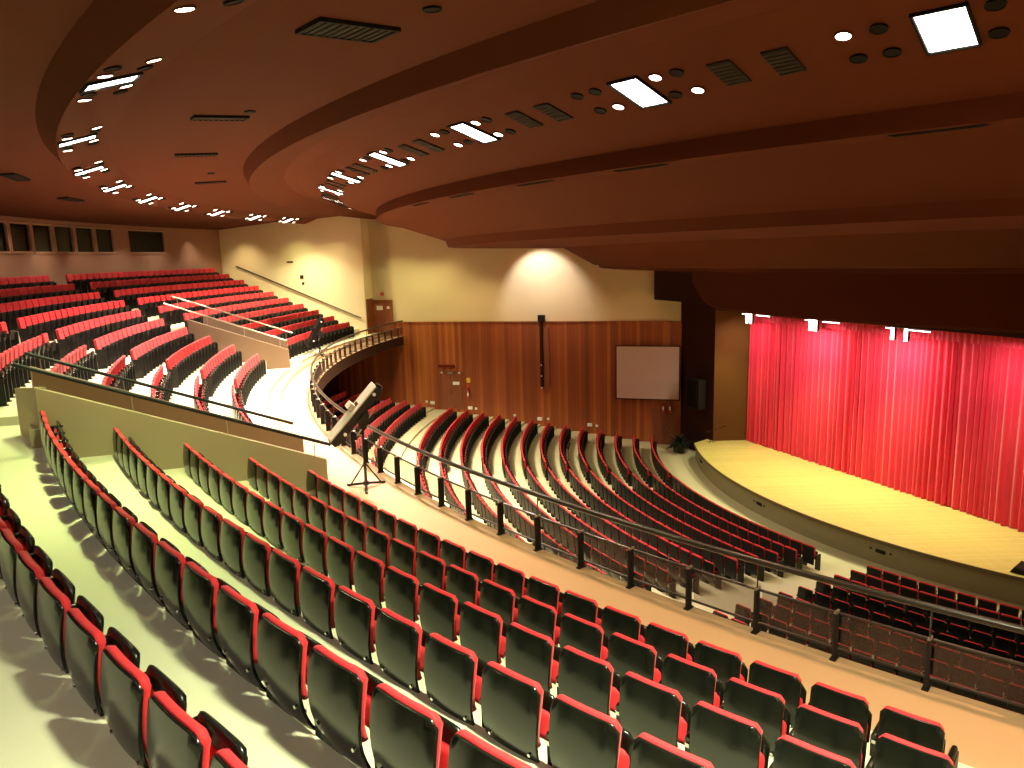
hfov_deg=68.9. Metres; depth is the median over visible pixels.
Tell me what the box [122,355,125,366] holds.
cushion
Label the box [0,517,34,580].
seat
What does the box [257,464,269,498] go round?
seat
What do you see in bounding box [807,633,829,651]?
seat
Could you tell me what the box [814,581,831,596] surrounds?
seat
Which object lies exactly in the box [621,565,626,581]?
seat
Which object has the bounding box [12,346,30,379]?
seat
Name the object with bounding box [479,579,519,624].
seat
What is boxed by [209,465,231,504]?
seat
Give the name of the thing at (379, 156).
diffuser
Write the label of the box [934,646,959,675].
seat
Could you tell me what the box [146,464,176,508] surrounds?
seat
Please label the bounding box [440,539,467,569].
seat
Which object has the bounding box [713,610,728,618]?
seat
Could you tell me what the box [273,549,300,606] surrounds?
seat back
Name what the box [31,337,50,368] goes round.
seat
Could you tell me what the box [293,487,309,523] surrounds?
seat
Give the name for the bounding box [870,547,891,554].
socket plate
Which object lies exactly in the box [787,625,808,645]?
seat
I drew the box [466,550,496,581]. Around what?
seat
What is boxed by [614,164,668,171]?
ceiling slot
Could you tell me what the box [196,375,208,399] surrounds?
seat
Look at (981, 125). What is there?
ceiling slot
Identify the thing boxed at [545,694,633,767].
seat
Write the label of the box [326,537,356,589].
seat
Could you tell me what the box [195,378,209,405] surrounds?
seat
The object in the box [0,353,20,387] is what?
seat
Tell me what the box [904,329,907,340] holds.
lamp
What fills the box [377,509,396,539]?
seat
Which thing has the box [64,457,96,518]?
seat
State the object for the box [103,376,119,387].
seat
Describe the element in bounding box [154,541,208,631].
seat
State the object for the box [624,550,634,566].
seat
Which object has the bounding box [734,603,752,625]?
seat
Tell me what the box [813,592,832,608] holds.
seat
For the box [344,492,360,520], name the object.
seat
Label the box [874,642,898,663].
seat
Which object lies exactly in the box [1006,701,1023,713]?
seat
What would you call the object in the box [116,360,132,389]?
seat
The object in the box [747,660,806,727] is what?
seat
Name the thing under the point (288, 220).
ceiling light panel
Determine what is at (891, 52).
recessed light
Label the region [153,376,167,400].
seat
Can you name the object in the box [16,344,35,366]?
seat
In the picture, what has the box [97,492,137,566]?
seat
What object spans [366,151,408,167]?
ceiling light panel
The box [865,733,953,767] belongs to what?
seat
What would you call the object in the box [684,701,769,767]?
seat
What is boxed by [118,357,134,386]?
seat
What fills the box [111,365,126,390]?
seat
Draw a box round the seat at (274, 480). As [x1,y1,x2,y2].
[268,472,281,507]
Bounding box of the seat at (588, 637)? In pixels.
[558,613,609,660]
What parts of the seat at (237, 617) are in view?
frame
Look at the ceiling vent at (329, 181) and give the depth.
22.64 m
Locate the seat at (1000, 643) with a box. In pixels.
[991,636,1015,664]
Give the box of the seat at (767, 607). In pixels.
[760,597,774,618]
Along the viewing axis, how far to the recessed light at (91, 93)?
9.66 m
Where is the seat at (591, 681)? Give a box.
[555,645,621,715]
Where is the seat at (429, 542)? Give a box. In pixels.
[417,528,441,557]
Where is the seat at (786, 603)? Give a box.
[777,591,794,611]
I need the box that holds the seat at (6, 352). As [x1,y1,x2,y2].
[3,350,26,386]
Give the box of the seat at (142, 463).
[137,455,165,498]
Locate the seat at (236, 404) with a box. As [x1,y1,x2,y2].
[234,403,244,418]
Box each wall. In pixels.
[0,216,222,284]
[14,387,45,439]
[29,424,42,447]
[30,366,303,451]
[35,387,327,491]
[187,319,290,369]
[203,316,287,348]
[219,216,680,333]
[315,336,1023,714]
[319,374,339,400]
[339,322,681,444]
[680,302,715,450]
[695,442,1023,605]
[713,310,749,440]
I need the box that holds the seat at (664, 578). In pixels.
[656,567,675,598]
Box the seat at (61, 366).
[60,364,74,376]
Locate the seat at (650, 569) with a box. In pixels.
[645,561,656,585]
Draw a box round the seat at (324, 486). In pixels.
[318,477,331,505]
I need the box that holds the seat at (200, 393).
[194,383,206,403]
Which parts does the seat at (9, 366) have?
frame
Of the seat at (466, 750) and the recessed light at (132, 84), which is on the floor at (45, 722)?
the seat at (466, 750)
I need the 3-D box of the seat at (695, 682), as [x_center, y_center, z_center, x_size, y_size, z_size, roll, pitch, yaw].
[1.515,2.699,6.306,0.331,0.880,0.556,-11,14,-44]
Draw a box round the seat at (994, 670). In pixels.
[984,661,1010,692]
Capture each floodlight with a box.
[744,313,769,323]
[806,319,840,330]
[886,326,936,341]
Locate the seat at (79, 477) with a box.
[73,468,107,533]
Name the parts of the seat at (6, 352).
frame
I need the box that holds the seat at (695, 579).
[680,563,699,593]
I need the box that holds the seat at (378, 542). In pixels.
[366,526,391,566]
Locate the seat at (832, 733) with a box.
[788,704,866,767]
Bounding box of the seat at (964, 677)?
[948,666,975,690]
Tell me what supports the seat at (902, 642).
on the floor at (684, 466)
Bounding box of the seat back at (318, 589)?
[303,566,334,628]
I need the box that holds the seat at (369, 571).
[353,550,387,607]
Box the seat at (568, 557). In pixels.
[567,551,575,561]
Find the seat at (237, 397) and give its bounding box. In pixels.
[231,387,242,398]
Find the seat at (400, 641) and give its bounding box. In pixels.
[375,608,429,692]
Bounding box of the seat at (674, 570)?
[668,557,679,581]
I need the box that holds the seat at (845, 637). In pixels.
[831,627,853,649]
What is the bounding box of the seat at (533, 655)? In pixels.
[504,622,561,692]
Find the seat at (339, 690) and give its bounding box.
[307,645,383,767]
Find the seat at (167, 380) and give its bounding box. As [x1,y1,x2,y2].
[156,370,171,399]
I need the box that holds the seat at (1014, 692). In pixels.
[1004,683,1023,708]
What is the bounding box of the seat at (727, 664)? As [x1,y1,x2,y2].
[694,640,747,700]
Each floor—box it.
[0,287,1023,767]
[356,400,1023,697]
[695,439,1023,577]
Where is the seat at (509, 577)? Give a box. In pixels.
[495,563,527,597]
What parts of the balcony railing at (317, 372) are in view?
post, post, post, post, post, post, post, post, post, post, post, post, post, post, post, post, post, post, post, post, post, post, post, post, post, post, post, post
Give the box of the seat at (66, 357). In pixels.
[63,356,80,378]
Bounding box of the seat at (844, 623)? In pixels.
[829,613,849,633]
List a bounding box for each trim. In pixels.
[388,321,671,322]
[654,271,706,303]
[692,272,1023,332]
[694,443,1023,581]
[716,309,1023,338]
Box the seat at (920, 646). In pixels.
[911,639,935,666]
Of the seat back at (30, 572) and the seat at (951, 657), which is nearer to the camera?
the seat back at (30, 572)
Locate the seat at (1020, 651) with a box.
[1015,643,1023,655]
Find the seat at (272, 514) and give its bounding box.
[263,501,284,549]
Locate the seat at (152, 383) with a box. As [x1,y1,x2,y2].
[151,381,165,400]
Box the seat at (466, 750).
[448,729,532,767]
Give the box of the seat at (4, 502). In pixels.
[0,492,9,515]
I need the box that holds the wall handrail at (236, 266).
[236,266,360,317]
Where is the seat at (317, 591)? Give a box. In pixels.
[299,566,338,638]
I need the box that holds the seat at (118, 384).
[108,377,120,388]
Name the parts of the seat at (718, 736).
armrest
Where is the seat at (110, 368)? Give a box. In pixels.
[108,367,123,389]
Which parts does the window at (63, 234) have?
glass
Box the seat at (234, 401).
[233,400,244,417]
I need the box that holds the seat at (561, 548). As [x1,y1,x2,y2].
[558,545,567,558]
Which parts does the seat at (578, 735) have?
frame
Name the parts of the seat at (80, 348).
frame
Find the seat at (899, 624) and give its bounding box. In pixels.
[890,619,912,638]
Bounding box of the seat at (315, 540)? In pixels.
[303,524,329,576]
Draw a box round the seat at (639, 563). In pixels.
[634,555,645,577]
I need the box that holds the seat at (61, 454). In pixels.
[57,448,86,502]
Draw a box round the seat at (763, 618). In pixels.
[751,613,769,631]
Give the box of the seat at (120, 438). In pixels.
[117,433,140,470]
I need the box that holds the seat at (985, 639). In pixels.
[968,630,991,656]
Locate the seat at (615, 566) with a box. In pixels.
[610,559,621,579]
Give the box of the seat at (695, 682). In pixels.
[659,654,723,709]
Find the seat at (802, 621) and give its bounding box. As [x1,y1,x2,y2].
[792,611,812,634]
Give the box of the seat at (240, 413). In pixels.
[238,411,250,421]
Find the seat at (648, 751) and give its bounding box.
[630,732,713,767]
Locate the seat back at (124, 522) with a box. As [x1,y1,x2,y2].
[115,507,135,561]
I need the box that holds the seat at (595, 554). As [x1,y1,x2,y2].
[591,548,600,569]
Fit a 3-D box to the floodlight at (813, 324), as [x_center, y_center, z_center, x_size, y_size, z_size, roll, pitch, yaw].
[13.756,-2.551,32.603,0.168,0.575,2.550,-5,11,-21]
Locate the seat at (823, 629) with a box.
[811,619,832,641]
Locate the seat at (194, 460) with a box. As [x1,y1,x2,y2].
[190,450,213,486]
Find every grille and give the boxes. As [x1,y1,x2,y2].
[4,175,26,180]
[62,198,79,201]
[177,155,214,156]
[195,118,244,120]
[304,22,392,41]
[687,379,697,408]
[1017,561,1023,570]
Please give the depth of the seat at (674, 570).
23.13 m
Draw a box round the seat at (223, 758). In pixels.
[210,748,247,767]
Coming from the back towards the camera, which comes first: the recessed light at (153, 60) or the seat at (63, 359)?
the seat at (63, 359)
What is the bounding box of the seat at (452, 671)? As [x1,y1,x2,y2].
[423,633,486,725]
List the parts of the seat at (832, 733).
armrest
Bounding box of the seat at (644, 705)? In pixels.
[615,672,691,747]
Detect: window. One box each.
[0,220,10,253]
[8,221,33,253]
[31,222,54,253]
[53,224,75,253]
[74,226,95,253]
[94,227,115,253]
[127,229,165,253]
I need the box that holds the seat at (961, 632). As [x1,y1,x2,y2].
[946,623,968,645]
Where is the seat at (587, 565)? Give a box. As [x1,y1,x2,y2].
[586,563,596,569]
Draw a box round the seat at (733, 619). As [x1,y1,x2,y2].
[730,618,745,624]
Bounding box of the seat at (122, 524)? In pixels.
[112,507,157,586]
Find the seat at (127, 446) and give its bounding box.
[123,440,147,478]
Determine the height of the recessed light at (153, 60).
0.089 m
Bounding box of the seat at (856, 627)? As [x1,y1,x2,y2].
[848,619,869,641]
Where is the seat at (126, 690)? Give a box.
[100,645,186,767]
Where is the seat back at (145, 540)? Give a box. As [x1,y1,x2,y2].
[135,523,158,582]
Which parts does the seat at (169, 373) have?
frame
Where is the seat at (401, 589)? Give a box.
[384,566,422,622]
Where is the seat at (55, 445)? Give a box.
[51,439,79,484]
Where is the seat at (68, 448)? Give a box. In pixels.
[47,431,72,472]
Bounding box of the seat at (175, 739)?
[146,691,247,767]
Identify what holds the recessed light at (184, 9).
in the ceiling
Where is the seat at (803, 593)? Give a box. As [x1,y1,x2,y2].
[796,586,814,603]
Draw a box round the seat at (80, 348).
[78,347,95,376]
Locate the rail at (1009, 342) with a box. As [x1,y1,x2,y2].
[744,314,1023,348]
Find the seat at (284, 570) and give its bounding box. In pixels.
[269,549,303,616]
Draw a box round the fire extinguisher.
[668,403,671,412]
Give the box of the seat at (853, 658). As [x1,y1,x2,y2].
[849,649,873,666]
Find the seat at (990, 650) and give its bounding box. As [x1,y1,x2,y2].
[983,647,1009,670]
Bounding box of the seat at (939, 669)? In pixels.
[922,658,948,682]
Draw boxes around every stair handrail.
[12,363,330,454]
[24,352,292,429]
[163,303,286,340]
[170,295,292,332]
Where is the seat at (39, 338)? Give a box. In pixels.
[35,336,54,365]
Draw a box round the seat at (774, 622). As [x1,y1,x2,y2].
[768,618,788,638]
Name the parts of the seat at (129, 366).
frame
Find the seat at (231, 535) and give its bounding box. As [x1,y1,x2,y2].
[220,519,248,578]
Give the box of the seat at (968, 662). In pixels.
[958,654,984,683]
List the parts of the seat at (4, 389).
frame, frame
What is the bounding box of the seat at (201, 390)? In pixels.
[194,381,208,408]
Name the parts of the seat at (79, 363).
frame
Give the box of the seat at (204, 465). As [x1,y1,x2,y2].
[199,457,223,495]
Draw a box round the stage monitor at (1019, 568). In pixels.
[1010,561,1023,575]
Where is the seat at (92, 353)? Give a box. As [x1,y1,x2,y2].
[81,345,97,373]
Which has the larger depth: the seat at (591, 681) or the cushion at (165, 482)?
the cushion at (165, 482)
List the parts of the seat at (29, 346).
frame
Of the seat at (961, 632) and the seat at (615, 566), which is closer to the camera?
the seat at (961, 632)
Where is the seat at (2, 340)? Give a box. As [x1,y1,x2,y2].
[0,333,5,352]
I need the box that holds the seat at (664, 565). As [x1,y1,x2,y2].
[657,552,668,570]
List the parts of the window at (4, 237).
glass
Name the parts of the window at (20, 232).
glass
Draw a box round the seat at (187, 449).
[183,443,205,478]
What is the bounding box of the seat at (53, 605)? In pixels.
[37,577,103,673]
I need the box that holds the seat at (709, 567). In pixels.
[702,560,721,589]
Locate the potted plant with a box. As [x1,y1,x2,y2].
[667,434,692,452]
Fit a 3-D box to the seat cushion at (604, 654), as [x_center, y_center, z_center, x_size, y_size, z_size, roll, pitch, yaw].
[0.753,2.521,7.055,0.396,0.174,0.069,8,14,43]
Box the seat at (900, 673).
[897,665,922,682]
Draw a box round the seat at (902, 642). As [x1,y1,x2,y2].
[889,632,912,657]
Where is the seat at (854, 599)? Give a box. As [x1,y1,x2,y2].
[848,592,867,608]
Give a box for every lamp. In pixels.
[814,320,816,330]
[890,327,893,339]
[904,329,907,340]
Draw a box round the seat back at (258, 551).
[246,533,270,586]
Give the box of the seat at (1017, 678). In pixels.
[1010,669,1023,686]
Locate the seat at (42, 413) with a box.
[39,410,62,435]
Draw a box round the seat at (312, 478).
[306,470,318,498]
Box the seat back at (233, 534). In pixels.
[223,519,245,569]
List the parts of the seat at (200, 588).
frame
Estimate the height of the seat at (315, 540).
0.880 m
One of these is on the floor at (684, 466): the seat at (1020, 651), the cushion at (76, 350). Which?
the seat at (1020, 651)
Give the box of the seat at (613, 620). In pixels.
[601,605,645,642]
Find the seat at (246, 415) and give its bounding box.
[236,410,248,418]
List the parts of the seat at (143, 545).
frame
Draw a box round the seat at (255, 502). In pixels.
[247,491,265,536]
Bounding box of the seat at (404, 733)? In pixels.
[369,683,460,767]
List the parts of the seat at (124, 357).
frame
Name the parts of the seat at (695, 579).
frame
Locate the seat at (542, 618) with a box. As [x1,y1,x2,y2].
[516,595,561,645]
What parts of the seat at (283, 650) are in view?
frame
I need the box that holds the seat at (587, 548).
[584,542,591,561]
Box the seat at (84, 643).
[64,608,139,716]
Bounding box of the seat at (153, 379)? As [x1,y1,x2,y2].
[152,378,166,400]
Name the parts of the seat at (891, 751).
armrest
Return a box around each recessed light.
[61,133,73,136]
[61,137,73,140]
[76,97,92,102]
[81,92,96,96]
[89,129,101,133]
[90,125,102,129]
[95,73,114,78]
[103,66,121,71]
[113,89,127,94]
[118,83,133,88]
[137,65,153,70]
[144,57,162,63]
[172,5,196,13]
[223,0,244,5]
[244,110,255,113]
[423,5,441,12]
[430,132,439,137]
[439,129,449,134]
[453,142,463,146]
[463,140,472,144]
[470,120,480,125]
[481,117,491,122]
[493,132,503,136]
[505,129,515,133]
[570,93,583,99]
[588,88,601,95]
[594,107,606,113]
[611,103,624,110]
[648,73,662,81]
[668,91,681,98]
[669,68,683,76]
[690,86,705,94]
[833,30,852,41]
[849,54,867,63]
[869,23,888,34]
[882,47,901,57]
[984,0,1006,11]
[988,27,1009,38]
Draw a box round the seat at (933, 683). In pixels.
[923,675,948,690]
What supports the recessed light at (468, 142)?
in the ceiling
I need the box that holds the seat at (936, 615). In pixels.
[924,610,945,623]
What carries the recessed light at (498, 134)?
in the ceiling
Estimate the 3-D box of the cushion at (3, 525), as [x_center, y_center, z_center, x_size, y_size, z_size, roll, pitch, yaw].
[-4.295,1.311,6.244,0.093,0.444,0.533,-10,13,-41]
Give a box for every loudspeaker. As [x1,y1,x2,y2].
[537,315,549,387]
[687,377,706,409]
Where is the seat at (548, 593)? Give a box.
[526,576,563,614]
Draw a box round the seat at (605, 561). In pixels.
[600,553,610,575]
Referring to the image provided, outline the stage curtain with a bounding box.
[746,320,1023,531]
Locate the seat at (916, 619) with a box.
[904,611,925,632]
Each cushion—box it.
[0,353,4,367]
[0,517,6,529]
[2,529,22,552]
[3,350,9,364]
[5,520,13,533]
[8,348,13,361]
[12,346,17,358]
[17,344,22,356]
[17,538,26,550]
[21,341,27,353]
[26,339,31,350]
[31,337,36,348]
[36,336,41,345]
[41,410,46,417]
[41,577,70,658]
[42,417,48,423]
[45,424,51,430]
[48,431,55,439]
[53,439,61,448]
[55,363,59,372]
[59,448,68,458]
[61,358,65,371]
[64,356,68,368]
[66,457,77,468]
[67,353,71,363]
[69,608,105,701]
[71,351,75,363]
[74,349,79,360]
[75,468,88,480]
[78,347,82,358]
[82,345,86,355]
[86,480,100,493]
[99,492,116,535]
[105,645,151,754]
[114,362,117,374]
[116,360,120,371]
[119,357,122,368]
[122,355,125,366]
[124,440,133,448]
[131,448,140,455]
[139,455,149,464]
[148,464,160,480]
[153,691,210,767]
[159,473,172,512]
[172,483,186,523]
[187,494,203,538]
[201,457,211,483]
[204,506,222,553]
[209,745,216,767]
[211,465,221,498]
[221,585,258,663]
[235,481,248,518]
[263,613,307,699]
[266,501,283,541]
[305,655,308,683]
[313,645,368,741]
[339,586,375,652]
[365,694,370,726]
[373,620,375,643]
[381,608,422,680]
[417,595,419,613]
[420,646,424,671]
[430,633,477,711]
[439,740,448,767]
[456,614,459,634]
[475,675,481,702]
[477,591,479,606]
[487,661,543,747]
[500,636,505,657]
[513,607,517,621]
[540,709,549,739]
[551,660,558,682]
[554,626,559,644]
[557,602,561,614]
[596,618,600,625]
[601,646,607,660]
[610,686,619,711]
[613,632,656,678]
[617,748,629,767]
[639,635,644,642]
[653,668,660,682]
[666,654,716,694]
[678,717,686,743]
[686,653,691,661]
[697,701,762,749]
[699,640,741,672]
[713,692,719,707]
[728,677,784,715]
[751,660,801,691]
[759,752,764,767]
[781,720,786,736]
[798,704,862,732]
[814,682,868,705]
[882,705,944,731]
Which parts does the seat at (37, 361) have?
frame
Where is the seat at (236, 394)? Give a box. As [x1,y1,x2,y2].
[232,385,242,398]
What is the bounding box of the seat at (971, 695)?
[949,683,975,699]
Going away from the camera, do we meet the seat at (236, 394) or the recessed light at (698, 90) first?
the recessed light at (698, 90)
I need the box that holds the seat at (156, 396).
[155,391,164,399]
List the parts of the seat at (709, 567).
frame, frame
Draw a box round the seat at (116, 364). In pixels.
[113,362,130,391]
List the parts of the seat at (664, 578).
frame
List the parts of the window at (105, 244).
glass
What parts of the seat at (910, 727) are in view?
frame, armrest, frame, armrest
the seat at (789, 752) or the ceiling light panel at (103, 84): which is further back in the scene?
the ceiling light panel at (103, 84)
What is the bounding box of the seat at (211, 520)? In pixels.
[201,506,225,561]
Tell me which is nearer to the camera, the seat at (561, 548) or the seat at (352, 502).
the seat at (352, 502)
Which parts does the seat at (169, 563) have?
frame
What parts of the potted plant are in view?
pot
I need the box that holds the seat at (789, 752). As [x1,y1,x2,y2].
[769,735,855,767]
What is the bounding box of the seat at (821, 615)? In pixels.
[810,604,830,622]
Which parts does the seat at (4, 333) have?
frame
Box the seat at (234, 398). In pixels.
[232,396,243,413]
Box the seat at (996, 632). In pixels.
[991,627,1013,643]
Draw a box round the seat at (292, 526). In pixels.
[282,512,305,562]
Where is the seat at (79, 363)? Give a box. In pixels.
[67,353,84,379]
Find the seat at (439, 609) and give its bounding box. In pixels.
[419,583,462,641]
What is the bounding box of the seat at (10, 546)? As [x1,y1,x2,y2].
[0,529,52,606]
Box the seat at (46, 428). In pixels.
[43,424,68,461]
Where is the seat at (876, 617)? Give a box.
[869,612,891,631]
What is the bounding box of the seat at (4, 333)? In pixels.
[2,331,11,349]
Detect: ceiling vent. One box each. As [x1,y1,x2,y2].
[0,173,30,181]
[57,197,84,201]
[174,153,217,156]
[190,115,249,120]
[195,180,226,184]
[295,17,400,42]
[324,182,343,189]
[326,180,346,187]
[345,166,369,175]
[352,163,377,172]
[398,144,428,156]
[412,139,444,151]
[505,110,543,127]
[533,102,573,121]
[706,59,750,85]
[760,47,806,75]
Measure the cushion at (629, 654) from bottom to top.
0.444 m
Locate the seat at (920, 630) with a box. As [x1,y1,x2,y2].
[912,626,935,645]
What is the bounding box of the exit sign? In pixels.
[438,365,454,367]
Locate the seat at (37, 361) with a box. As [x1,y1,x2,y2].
[21,341,40,367]
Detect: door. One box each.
[366,298,373,333]
[373,300,393,335]
[439,370,462,408]
[653,408,676,443]
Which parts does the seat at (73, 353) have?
frame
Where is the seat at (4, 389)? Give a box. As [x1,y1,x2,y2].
[0,370,11,406]
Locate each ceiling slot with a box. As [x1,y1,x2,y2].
[449,193,472,197]
[517,180,554,185]
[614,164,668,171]
[888,124,988,136]
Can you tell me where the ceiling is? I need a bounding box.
[0,0,1023,272]
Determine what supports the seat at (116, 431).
on the floor at (45, 722)
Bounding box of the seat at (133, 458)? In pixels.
[129,448,155,488]
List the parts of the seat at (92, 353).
frame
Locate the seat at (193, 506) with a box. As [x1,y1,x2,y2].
[184,494,216,546]
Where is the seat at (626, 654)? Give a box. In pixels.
[605,632,662,682]
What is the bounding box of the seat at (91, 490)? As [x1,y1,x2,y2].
[83,480,121,549]
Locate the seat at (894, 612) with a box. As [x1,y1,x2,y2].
[884,604,905,626]
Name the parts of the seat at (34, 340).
frame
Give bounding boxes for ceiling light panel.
[57,133,97,148]
[73,165,104,176]
[79,71,143,93]
[101,183,127,192]
[136,196,159,203]
[173,204,192,210]
[208,210,225,215]
[247,215,262,220]
[280,218,293,222]
[318,186,343,195]
[321,196,343,203]
[329,171,362,183]
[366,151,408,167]
[447,121,500,144]
[606,75,671,109]
[909,1,982,55]
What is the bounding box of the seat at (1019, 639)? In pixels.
[1014,633,1023,649]
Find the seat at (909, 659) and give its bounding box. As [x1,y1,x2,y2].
[897,650,922,673]
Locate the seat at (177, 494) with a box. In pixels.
[170,483,200,532]
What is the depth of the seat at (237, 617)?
5.10 m
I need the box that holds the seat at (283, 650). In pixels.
[257,613,324,729]
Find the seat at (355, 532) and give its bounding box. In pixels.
[344,516,367,552]
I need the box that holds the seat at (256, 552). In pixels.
[243,533,274,596]
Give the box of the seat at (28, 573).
[16,551,75,637]
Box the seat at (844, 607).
[831,599,851,614]
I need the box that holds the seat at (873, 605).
[866,598,885,618]
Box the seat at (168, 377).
[157,368,172,395]
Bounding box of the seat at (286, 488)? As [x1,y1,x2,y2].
[280,479,294,515]
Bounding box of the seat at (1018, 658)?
[1010,654,1023,679]
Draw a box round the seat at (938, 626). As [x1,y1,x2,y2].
[924,617,946,638]
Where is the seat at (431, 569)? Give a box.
[416,551,447,590]
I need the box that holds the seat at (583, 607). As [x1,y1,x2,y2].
[560,590,602,625]
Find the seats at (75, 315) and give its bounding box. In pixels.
[0,268,1023,639]
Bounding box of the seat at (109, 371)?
[107,370,122,389]
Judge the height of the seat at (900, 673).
0.880 m
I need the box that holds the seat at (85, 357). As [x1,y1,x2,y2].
[74,349,92,379]
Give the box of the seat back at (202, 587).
[186,562,218,633]
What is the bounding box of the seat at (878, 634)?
[868,625,890,649]
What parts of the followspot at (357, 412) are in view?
carry handle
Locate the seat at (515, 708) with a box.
[479,661,554,762]
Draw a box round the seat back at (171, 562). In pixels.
[158,541,185,606]
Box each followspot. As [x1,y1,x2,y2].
[305,317,325,356]
[327,382,384,493]
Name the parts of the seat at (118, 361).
frame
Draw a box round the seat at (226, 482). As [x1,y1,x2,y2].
[220,473,234,514]
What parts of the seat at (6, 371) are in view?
frame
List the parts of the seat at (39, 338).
frame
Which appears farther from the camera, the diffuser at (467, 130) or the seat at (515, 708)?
the diffuser at (467, 130)
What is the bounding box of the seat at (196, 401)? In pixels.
[195,400,208,410]
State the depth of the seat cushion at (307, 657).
4.83 m
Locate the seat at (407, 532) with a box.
[396,518,418,550]
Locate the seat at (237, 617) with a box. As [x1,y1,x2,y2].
[216,585,279,691]
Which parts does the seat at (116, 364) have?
frame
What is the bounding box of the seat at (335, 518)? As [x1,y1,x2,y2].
[325,506,345,541]
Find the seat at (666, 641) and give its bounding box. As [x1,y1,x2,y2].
[645,622,694,661]
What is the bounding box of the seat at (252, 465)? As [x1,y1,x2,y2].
[247,457,258,490]
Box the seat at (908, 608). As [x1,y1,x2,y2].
[904,605,925,614]
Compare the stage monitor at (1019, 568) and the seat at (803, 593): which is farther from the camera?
the stage monitor at (1019, 568)
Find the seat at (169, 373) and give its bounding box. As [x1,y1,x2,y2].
[159,365,172,389]
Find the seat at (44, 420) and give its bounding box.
[41,417,64,450]
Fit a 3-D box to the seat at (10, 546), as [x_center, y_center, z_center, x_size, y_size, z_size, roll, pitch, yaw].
[-3.803,1.580,5.901,0.341,0.877,0.631,-11,13,-42]
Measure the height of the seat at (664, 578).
0.880 m
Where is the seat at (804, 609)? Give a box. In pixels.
[793,598,811,615]
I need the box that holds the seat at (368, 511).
[360,500,377,528]
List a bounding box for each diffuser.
[59,136,94,146]
[75,167,102,175]
[85,76,136,90]
[105,184,125,191]
[332,173,359,182]
[370,153,404,165]
[451,124,495,141]
[612,79,666,106]
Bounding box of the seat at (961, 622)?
[945,615,967,629]
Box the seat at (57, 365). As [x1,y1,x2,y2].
[54,363,71,375]
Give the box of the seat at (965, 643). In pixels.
[959,640,983,662]
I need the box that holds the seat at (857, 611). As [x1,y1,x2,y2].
[850,605,870,624]
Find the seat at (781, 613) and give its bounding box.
[773,604,792,626]
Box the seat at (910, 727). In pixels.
[869,705,958,767]
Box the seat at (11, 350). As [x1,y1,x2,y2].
[8,348,30,383]
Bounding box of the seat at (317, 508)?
[308,496,327,533]
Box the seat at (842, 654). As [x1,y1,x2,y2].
[827,641,850,658]
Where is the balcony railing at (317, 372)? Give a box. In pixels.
[310,320,1023,707]
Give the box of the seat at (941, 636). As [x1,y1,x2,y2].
[935,633,958,654]
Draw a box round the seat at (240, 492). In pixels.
[232,481,248,525]
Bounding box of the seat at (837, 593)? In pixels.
[831,586,849,602]
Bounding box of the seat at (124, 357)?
[122,355,136,380]
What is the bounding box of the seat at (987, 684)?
[975,675,1003,699]
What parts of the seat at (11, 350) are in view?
frame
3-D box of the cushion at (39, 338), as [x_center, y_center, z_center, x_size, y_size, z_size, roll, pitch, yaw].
[-12.943,-1.091,20.413,0.093,0.444,0.439,-5,10,-19]
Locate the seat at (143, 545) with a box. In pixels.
[131,523,180,606]
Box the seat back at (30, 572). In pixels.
[19,551,43,591]
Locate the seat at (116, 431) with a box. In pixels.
[113,427,134,462]
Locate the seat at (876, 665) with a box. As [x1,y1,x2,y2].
[873,657,897,674]
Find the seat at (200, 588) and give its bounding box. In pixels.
[182,562,240,659]
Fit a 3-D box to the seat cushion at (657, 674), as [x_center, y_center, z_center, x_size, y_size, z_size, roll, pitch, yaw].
[1.157,2.576,6.675,0.396,0.174,0.069,8,13,43]
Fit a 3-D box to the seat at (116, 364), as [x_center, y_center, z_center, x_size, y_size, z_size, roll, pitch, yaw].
[-10.618,-0.150,20.258,0.341,0.877,0.523,-5,11,-21]
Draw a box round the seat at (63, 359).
[60,358,77,377]
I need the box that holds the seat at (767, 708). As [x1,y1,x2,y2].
[719,677,790,756]
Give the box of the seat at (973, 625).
[967,621,990,636]
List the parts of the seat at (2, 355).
frame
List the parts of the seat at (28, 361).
frame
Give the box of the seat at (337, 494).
[330,484,345,511]
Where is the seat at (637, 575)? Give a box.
[634,571,651,591]
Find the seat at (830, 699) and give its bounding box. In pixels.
[808,682,871,742]
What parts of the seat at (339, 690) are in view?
frame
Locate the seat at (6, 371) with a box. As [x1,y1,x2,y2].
[3,366,14,397]
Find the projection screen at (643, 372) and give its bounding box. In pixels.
[616,345,680,400]
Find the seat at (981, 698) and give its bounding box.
[977,692,1004,708]
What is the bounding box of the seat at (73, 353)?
[71,351,87,380]
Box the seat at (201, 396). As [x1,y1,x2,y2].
[193,386,205,397]
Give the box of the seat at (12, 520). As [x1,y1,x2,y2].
[0,508,20,533]
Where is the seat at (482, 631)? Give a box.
[459,602,508,663]
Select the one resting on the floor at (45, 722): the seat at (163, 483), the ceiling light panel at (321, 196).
the seat at (163, 483)
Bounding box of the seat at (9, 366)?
[0,357,16,393]
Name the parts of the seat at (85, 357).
frame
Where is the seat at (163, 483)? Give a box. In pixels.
[157,473,188,520]
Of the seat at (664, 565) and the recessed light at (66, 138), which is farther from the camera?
the seat at (664, 565)
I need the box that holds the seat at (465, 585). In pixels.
[446,564,481,606]
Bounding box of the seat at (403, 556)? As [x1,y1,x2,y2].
[390,538,417,576]
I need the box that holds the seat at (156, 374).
[154,373,168,400]
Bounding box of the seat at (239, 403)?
[232,393,243,404]
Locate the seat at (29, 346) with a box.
[26,339,45,369]
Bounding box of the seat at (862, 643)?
[852,634,875,654]
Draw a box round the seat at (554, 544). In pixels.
[551,540,559,554]
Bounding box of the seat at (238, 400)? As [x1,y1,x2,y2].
[231,390,242,402]
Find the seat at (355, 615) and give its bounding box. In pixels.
[334,586,380,664]
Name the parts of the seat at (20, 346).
frame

